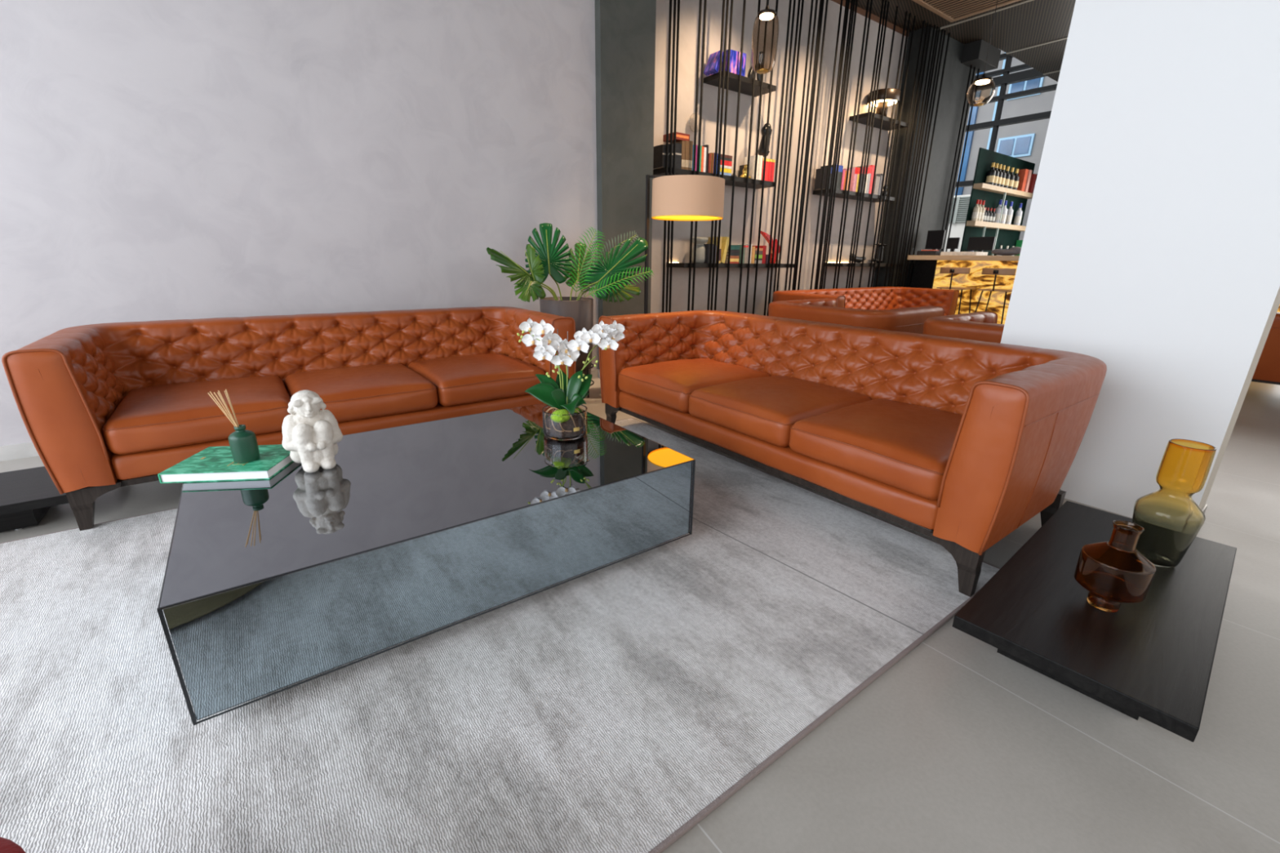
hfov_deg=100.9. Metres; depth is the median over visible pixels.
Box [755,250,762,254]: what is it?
book
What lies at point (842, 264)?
wall shelf
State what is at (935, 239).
monitor
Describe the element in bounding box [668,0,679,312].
rod
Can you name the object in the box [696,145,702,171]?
book
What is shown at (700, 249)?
vase
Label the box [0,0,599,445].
wall
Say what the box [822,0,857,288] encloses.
rod
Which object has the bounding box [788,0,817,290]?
rod
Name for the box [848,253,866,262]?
sculpture
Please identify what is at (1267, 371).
leather armchair
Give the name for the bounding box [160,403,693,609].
table top
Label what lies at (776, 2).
rod
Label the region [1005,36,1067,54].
trim
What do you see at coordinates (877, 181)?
book
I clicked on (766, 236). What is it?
sculpture
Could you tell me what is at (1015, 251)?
heap
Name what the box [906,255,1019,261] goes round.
countertop
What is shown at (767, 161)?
book
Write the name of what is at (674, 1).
rod
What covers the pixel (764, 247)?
book
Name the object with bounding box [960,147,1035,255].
bar shelf
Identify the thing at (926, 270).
bar counter
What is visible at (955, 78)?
pier
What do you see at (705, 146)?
book
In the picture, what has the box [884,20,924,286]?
rod
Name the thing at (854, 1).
rod
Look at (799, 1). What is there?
rod
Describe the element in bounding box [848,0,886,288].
rod
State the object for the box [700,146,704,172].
book
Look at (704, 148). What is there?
book
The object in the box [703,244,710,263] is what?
book
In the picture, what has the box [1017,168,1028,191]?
gift box
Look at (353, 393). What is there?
seat cushion
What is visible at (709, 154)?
book
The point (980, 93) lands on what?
pendant lamp
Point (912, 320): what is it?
leather sofa
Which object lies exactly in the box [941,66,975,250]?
rod
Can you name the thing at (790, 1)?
rod
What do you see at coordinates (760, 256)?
book
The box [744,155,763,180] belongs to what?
book
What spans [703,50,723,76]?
book
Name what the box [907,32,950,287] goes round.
rod
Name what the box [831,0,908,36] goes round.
trim
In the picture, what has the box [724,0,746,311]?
rod
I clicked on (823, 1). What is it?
rod
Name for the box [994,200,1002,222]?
liquor bottle
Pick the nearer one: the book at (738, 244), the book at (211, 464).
the book at (211, 464)
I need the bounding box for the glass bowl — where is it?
[542,404,587,440]
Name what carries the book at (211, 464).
on the coffee table at (294, 575)
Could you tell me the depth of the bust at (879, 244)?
8.32 m
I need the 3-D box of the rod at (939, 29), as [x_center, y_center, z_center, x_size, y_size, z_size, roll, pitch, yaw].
[4.246,-3.626,8.193,0.025,4.330,0.025,-12,22,-35]
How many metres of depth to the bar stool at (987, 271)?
7.38 m
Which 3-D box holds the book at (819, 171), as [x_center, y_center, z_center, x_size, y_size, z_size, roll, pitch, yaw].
[2.493,-3.353,7.153,0.086,0.258,0.221,-12,22,-35]
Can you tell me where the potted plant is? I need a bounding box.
[486,222,653,397]
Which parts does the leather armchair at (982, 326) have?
armrest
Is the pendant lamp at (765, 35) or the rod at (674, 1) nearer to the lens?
the pendant lamp at (765, 35)
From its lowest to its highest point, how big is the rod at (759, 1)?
4.330 m
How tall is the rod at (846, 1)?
4.330 m
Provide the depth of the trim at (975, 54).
8.10 m
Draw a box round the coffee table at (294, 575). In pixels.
[156,403,695,725]
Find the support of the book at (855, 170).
on the wall shelf at (839, 193)
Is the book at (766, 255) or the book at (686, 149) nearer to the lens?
the book at (686, 149)
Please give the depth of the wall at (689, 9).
6.70 m
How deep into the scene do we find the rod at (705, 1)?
5.56 m
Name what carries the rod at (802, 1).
on the floor
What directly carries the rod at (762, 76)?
on the floor
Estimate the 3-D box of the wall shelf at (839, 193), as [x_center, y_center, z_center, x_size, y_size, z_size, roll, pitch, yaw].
[3.131,-3.351,7.672,1.580,0.056,0.316,-12,22,-35]
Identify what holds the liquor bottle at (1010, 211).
on the bar shelf at (1006, 234)
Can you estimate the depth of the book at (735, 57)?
5.70 m
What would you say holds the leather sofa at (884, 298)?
on the floor
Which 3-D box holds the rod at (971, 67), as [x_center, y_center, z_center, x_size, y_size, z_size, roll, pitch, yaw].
[5.155,-3.819,8.836,0.025,4.330,0.025,-12,22,-35]
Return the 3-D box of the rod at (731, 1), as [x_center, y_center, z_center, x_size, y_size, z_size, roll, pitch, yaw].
[0.924,-2.926,5.867,0.025,4.330,0.025,-12,22,-35]
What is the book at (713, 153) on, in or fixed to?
on the wall shelf at (739, 181)
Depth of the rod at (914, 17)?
7.67 m
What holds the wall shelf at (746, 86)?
attached to the wall at (689, 9)
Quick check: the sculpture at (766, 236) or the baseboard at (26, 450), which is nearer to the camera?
the baseboard at (26, 450)
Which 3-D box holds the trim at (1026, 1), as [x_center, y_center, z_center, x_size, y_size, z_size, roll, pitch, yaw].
[5.867,-5.017,5.520,0.044,0.011,5.980,-12,22,-35]
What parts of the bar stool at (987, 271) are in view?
leg, leg, seat, backrest, leg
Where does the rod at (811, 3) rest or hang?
on the floor
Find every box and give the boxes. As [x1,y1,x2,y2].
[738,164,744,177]
[916,249,942,255]
[1015,240,1022,255]
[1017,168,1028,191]
[1024,169,1032,192]
[1027,173,1036,193]
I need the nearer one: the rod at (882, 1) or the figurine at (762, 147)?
the figurine at (762, 147)
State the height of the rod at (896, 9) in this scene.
4.330 m
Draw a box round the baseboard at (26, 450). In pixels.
[0,368,598,461]
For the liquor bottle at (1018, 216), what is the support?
on the bar shelf at (1006, 234)
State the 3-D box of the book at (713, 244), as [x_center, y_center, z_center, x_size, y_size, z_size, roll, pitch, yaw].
[0.782,-2.040,6.235,0.046,0.213,0.190,-12,22,-35]
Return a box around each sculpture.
[747,66,761,81]
[760,231,780,263]
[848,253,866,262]
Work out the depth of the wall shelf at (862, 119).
7.49 m
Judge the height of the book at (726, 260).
0.038 m
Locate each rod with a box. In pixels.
[662,0,671,312]
[665,0,676,312]
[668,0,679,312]
[687,0,702,311]
[691,0,706,311]
[706,0,724,310]
[710,0,728,310]
[714,0,733,310]
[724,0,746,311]
[737,0,760,312]
[744,0,768,313]
[752,0,778,314]
[763,0,791,315]
[767,0,795,315]
[772,0,800,302]
[776,0,804,291]
[784,0,813,290]
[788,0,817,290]
[791,0,822,290]
[793,0,824,290]
[797,0,828,289]
[809,0,843,289]
[813,0,848,289]
[816,0,849,289]
[818,0,853,288]
[820,0,855,288]
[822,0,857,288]
[832,0,869,288]
[835,0,872,288]
[845,0,884,288]
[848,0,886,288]
[850,1,889,288]
[858,6,897,287]
[867,11,907,287]
[871,13,911,287]
[875,15,915,287]
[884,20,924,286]
[887,22,928,286]
[890,24,931,286]
[893,25,935,286]
[896,26,937,286]
[897,27,940,286]
[901,29,943,287]
[903,30,946,287]
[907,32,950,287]
[937,65,972,250]
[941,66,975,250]
[945,68,979,251]
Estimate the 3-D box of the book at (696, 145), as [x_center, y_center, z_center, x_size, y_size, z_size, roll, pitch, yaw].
[0.546,-2.914,5.763,0.029,0.258,0.190,-12,22,-35]
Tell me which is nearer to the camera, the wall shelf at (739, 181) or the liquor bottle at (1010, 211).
the wall shelf at (739, 181)
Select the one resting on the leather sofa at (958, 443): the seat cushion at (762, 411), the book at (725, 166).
the seat cushion at (762, 411)
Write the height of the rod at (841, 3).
4.330 m
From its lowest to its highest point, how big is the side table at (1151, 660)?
0.170 m
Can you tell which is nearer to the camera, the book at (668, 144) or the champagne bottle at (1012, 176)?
the book at (668, 144)
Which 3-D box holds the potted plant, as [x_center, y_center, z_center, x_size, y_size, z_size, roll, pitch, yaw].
[-0.581,-0.928,4.354,1.382,1.405,0.685,-9,20,-28]
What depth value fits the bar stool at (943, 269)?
7.81 m
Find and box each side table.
[0,466,83,532]
[952,500,1236,742]
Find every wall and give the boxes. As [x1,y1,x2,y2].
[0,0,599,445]
[650,0,907,315]
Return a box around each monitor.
[924,230,945,249]
[946,237,959,251]
[967,236,995,252]
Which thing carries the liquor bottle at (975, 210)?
on the bar shelf at (1006, 234)
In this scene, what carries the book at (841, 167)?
on the wall shelf at (839, 193)
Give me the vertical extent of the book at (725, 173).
0.032 m
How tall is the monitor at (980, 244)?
0.283 m
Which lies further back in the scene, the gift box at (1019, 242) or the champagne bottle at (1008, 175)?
the gift box at (1019, 242)
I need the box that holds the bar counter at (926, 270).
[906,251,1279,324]
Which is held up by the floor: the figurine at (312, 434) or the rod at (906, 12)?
the rod at (906, 12)
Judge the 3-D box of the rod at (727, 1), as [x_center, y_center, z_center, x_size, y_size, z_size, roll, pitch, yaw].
[0.874,-2.916,5.832,0.025,4.330,0.025,-12,22,-35]
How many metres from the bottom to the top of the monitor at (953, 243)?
0.275 m
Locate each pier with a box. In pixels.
[595,0,656,357]
[872,26,976,287]
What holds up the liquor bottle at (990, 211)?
on the bar shelf at (1006, 234)
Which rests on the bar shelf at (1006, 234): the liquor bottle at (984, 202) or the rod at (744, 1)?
the liquor bottle at (984, 202)
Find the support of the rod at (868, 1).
on the floor
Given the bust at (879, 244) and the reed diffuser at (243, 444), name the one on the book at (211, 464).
the reed diffuser at (243, 444)
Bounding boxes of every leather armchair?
[922,311,1004,342]
[1251,311,1279,385]
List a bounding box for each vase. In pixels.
[691,237,708,262]
[1074,520,1155,612]
[1131,439,1216,568]
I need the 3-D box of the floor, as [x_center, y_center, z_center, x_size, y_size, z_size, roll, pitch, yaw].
[4.135,-1.055,7.454,24.500,0.120,17.000,-12,22,-35]
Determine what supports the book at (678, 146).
on the wall shelf at (739, 181)
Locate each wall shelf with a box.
[653,167,774,189]
[666,262,794,267]
[703,71,776,97]
[812,188,894,202]
[825,262,903,266]
[848,111,907,130]
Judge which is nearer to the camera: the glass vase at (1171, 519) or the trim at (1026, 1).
the glass vase at (1171, 519)
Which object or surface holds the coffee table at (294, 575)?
on the rug
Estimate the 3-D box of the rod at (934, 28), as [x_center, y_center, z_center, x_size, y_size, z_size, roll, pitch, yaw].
[4.134,-3.602,8.114,0.025,4.330,0.025,-12,22,-35]
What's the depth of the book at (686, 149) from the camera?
5.61 m
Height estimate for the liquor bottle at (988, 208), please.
0.245 m
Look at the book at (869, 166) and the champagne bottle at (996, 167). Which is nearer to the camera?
the book at (869, 166)
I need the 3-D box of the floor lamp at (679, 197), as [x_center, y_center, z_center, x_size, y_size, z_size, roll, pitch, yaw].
[0.324,-1.203,4.604,0.726,1.800,0.656,-12,22,-35]
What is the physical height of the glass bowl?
0.121 m
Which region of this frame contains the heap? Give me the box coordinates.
[991,246,1021,255]
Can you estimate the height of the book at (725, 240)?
0.301 m
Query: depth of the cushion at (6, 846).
0.72 m
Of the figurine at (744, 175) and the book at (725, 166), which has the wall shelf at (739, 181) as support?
the figurine at (744, 175)
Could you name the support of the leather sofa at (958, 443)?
on the rug
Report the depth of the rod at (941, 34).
8.07 m
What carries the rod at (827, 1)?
on the floor
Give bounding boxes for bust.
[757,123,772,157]
[872,243,887,262]
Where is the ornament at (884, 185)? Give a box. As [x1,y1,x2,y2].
[881,185,887,195]
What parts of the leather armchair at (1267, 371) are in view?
frame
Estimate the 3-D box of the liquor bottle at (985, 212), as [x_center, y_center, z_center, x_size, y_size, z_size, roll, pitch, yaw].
[6.091,-3.751,9.349,0.083,0.245,0.083,-12,22,-35]
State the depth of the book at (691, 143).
5.64 m
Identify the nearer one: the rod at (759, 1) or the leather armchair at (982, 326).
the leather armchair at (982, 326)
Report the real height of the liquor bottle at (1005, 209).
0.414 m
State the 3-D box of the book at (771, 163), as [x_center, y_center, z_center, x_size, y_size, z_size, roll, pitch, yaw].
[1.536,-3.120,6.466,0.096,0.249,0.191,-12,22,-35]
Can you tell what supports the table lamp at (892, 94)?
on the wall shelf at (862, 119)
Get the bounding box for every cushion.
[0,836,26,852]
[102,375,290,454]
[284,363,438,422]
[407,353,546,406]
[617,358,770,413]
[688,375,871,447]
[789,398,962,500]
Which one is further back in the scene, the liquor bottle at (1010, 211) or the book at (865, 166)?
the liquor bottle at (1010, 211)
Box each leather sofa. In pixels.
[1,306,576,530]
[598,310,1106,596]
[768,297,944,333]
[773,286,959,315]
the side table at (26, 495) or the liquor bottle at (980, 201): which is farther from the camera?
the liquor bottle at (980, 201)
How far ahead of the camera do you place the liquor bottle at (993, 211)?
9.53 m
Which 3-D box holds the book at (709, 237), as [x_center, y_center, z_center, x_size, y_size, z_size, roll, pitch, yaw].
[0.880,-2.100,6.290,0.057,0.295,0.191,-12,22,-35]
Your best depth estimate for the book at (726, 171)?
5.98 m
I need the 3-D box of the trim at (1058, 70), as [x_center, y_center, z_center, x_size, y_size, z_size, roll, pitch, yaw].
[8.743,-5.529,7.242,0.044,0.011,5.449,-12,22,-35]
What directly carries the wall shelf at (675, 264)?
attached to the wall at (689, 9)
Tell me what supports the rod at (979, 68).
on the floor
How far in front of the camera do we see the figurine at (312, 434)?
1.90 m
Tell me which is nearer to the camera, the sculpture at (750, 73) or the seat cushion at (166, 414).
the seat cushion at (166, 414)
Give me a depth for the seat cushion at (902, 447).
2.16 m
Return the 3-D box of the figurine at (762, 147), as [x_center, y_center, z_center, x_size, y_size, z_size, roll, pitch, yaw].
[1.490,-3.418,6.308,0.157,0.370,0.121,-15,24,-41]
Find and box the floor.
[0,377,1279,852]
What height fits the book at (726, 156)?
0.030 m
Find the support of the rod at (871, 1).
on the floor
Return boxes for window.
[943,48,1057,251]
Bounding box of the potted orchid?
[516,317,624,440]
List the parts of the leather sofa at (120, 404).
arm panel, armrest, leg, frame, backrest, seat, armrest, arm panel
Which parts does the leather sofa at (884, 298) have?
armrest, backrest, arm panel, armrest, arm panel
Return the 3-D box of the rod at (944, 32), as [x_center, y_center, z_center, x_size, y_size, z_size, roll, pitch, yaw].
[4.383,-3.655,8.290,0.025,4.330,0.025,-12,22,-35]
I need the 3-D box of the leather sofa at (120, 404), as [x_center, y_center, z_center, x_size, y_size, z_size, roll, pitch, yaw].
[-1.715,-0.252,3.180,2.463,0.775,1.056,-12,22,-35]
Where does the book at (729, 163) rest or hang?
on the book at (725, 166)
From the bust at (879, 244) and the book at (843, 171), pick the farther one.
the bust at (879, 244)
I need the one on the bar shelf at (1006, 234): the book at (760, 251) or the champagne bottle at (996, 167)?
the champagne bottle at (996, 167)
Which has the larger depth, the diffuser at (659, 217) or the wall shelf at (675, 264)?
the wall shelf at (675, 264)
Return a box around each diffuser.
[207,389,260,462]
[657,216,718,218]
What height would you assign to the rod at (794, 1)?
4.330 m
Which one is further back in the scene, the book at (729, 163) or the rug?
the book at (729, 163)
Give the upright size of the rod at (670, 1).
4.330 m
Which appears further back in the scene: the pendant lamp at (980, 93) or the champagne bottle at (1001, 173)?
the champagne bottle at (1001, 173)
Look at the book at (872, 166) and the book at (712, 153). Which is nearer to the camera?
the book at (712, 153)
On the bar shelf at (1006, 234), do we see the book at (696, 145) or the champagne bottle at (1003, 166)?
the champagne bottle at (1003, 166)
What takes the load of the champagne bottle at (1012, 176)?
on the bar shelf at (1006, 234)
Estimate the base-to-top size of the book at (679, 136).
0.065 m
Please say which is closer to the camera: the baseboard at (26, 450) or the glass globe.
the baseboard at (26, 450)
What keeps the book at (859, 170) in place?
on the wall shelf at (839, 193)
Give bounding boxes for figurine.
[281,390,342,472]
[739,164,751,178]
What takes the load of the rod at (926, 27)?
on the floor
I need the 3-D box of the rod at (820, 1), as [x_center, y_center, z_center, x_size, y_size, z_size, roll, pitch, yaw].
[2.075,-3.172,6.682,0.025,4.330,0.025,-12,22,-35]
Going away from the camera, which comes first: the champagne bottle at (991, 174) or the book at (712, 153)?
the book at (712, 153)
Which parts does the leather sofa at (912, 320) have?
armrest, backrest, armrest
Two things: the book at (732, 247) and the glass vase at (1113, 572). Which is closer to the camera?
the glass vase at (1113, 572)
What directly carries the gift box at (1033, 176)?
on the bar shelf at (1006, 234)
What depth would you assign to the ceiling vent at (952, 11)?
6.86 m
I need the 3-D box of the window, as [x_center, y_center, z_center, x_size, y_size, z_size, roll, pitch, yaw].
[8.595,-4.906,9.307,0.140,6.200,12.535,-12,22,-35]
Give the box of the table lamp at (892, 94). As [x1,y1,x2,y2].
[866,88,900,116]
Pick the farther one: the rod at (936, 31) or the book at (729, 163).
the rod at (936, 31)
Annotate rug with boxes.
[0,417,999,852]
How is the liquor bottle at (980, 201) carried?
on the bar shelf at (1006, 234)
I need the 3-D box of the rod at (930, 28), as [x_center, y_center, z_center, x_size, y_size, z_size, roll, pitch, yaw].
[4.067,-3.596,8.093,0.025,4.330,0.025,-12,22,-35]
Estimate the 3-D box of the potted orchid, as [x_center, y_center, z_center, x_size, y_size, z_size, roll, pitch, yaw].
[-0.298,-0.212,2.311,0.480,0.497,0.265,-1,18,-5]
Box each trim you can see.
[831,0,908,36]
[935,0,1034,30]
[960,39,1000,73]
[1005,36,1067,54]
[1043,70,1060,75]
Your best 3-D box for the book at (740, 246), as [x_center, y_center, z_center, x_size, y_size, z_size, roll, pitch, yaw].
[1.203,-2.131,6.532,0.047,0.216,0.191,-12,22,-35]
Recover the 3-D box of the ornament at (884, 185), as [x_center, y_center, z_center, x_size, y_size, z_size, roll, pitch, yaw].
[3.681,-3.543,7.943,0.077,0.169,0.077,-12,22,-35]
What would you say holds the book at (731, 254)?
on the book at (726, 256)
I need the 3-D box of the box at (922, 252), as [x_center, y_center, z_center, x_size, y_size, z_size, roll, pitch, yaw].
[4.695,-2.814,8.550,0.250,0.085,0.299,-12,22,-35]
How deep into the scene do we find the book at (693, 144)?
5.67 m
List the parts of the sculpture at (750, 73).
post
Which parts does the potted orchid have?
flower, flower, flower, flower, stem, flower, flower, flower, stem, flower, flower, stem, flower, flower, flower, stem, stem, flower, flower, flower, flower, flower, flower, flower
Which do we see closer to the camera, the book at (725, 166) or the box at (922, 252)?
the book at (725, 166)
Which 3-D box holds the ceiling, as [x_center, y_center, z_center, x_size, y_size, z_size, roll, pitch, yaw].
[3.505,-4.141,2.411,16.600,0.150,8.800,-12,22,-35]
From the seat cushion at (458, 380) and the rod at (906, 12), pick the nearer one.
the seat cushion at (458, 380)
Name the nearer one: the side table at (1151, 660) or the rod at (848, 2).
the side table at (1151, 660)
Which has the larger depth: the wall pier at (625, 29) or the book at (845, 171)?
the book at (845, 171)
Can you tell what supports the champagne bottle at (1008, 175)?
on the bar shelf at (1006, 234)
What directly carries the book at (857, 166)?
on the wall shelf at (839, 193)
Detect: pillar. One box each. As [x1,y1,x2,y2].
[1000,0,1279,517]
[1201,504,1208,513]
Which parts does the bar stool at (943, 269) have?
backrest, seat, leg, leg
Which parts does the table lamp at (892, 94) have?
lamp shade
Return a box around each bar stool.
[936,266,975,314]
[974,267,1016,324]
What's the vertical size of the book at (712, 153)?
0.209 m
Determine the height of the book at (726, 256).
0.030 m
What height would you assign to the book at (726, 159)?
0.024 m
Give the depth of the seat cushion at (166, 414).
2.45 m
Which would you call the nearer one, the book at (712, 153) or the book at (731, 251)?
the book at (712, 153)
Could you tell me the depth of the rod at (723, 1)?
5.69 m
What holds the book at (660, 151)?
on the wall shelf at (739, 181)
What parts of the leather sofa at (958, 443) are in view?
arm panel, leg, armrest, seat, frame, backrest, leg, arm panel, armrest, leg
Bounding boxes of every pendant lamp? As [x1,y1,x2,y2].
[751,0,778,74]
[966,0,997,106]
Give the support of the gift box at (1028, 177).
on the bar shelf at (1006, 234)
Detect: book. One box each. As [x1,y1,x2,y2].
[157,444,293,483]
[653,144,668,169]
[662,132,689,142]
[665,143,673,168]
[672,140,685,169]
[672,142,681,168]
[684,140,688,169]
[688,140,693,170]
[691,144,693,170]
[695,145,697,171]
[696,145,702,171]
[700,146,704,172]
[702,145,708,173]
[702,146,706,172]
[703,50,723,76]
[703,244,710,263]
[706,236,721,263]
[707,153,711,173]
[710,152,714,173]
[711,244,713,263]
[713,152,717,173]
[716,159,732,166]
[716,164,731,168]
[716,167,731,173]
[716,171,731,176]
[717,154,732,159]
[717,156,732,161]
[720,236,728,263]
[721,49,746,76]
[724,258,738,262]
[725,255,738,258]
[726,249,739,253]
[726,253,739,255]
[727,244,739,249]
[730,244,745,263]
[737,244,751,263]
[743,244,748,263]
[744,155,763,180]
[751,245,766,263]
[751,246,755,263]
[754,254,762,258]
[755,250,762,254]
[760,158,769,181]
[764,254,768,263]
[768,159,775,182]
[813,167,832,190]
[820,164,843,189]
[840,169,845,190]
[843,167,858,191]
[843,170,849,191]
[855,167,860,191]
[857,166,866,192]
[862,166,869,193]
[865,164,875,194]
[866,165,871,193]
[872,174,880,195]
[875,173,883,195]
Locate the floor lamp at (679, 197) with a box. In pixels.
[644,174,724,314]
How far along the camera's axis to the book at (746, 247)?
6.50 m
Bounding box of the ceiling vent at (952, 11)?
[911,0,1021,22]
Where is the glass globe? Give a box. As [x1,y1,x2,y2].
[688,113,702,132]
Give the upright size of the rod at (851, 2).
4.330 m
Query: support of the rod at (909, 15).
on the floor
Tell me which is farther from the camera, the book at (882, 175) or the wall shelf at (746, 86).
the book at (882, 175)
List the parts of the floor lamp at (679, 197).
arm, lamp shade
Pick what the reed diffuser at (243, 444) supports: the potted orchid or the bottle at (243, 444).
the bottle at (243, 444)
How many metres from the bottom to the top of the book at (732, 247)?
0.050 m
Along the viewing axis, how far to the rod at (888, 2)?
7.28 m
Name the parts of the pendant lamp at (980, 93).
lamp shade, cord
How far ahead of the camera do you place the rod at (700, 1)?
5.52 m
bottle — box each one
[228,424,260,462]
[971,199,979,220]
[977,200,982,221]
[979,200,985,221]
[982,207,986,221]
[985,162,995,185]
[985,207,989,222]
[987,208,992,222]
[991,208,995,222]
[993,163,999,186]
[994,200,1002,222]
[996,164,1003,186]
[1000,164,1006,187]
[1000,200,1007,223]
[1004,166,1010,188]
[1004,201,1013,224]
[1008,167,1014,189]
[1012,168,1019,190]
[1013,203,1022,225]
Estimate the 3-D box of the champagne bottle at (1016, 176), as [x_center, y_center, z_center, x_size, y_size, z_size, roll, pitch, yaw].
[6.906,-4.540,9.724,0.129,0.372,0.129,-12,22,-35]
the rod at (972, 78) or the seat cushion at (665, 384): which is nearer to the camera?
the seat cushion at (665, 384)
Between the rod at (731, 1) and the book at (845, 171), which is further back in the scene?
the book at (845, 171)
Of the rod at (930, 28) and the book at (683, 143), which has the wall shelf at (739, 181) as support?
the book at (683, 143)
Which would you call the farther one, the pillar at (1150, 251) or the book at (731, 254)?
the book at (731, 254)
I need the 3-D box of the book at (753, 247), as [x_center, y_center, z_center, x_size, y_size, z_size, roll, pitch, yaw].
[1.353,-2.156,6.641,0.049,0.202,0.190,-12,22,-35]
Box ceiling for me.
[844,0,1075,81]

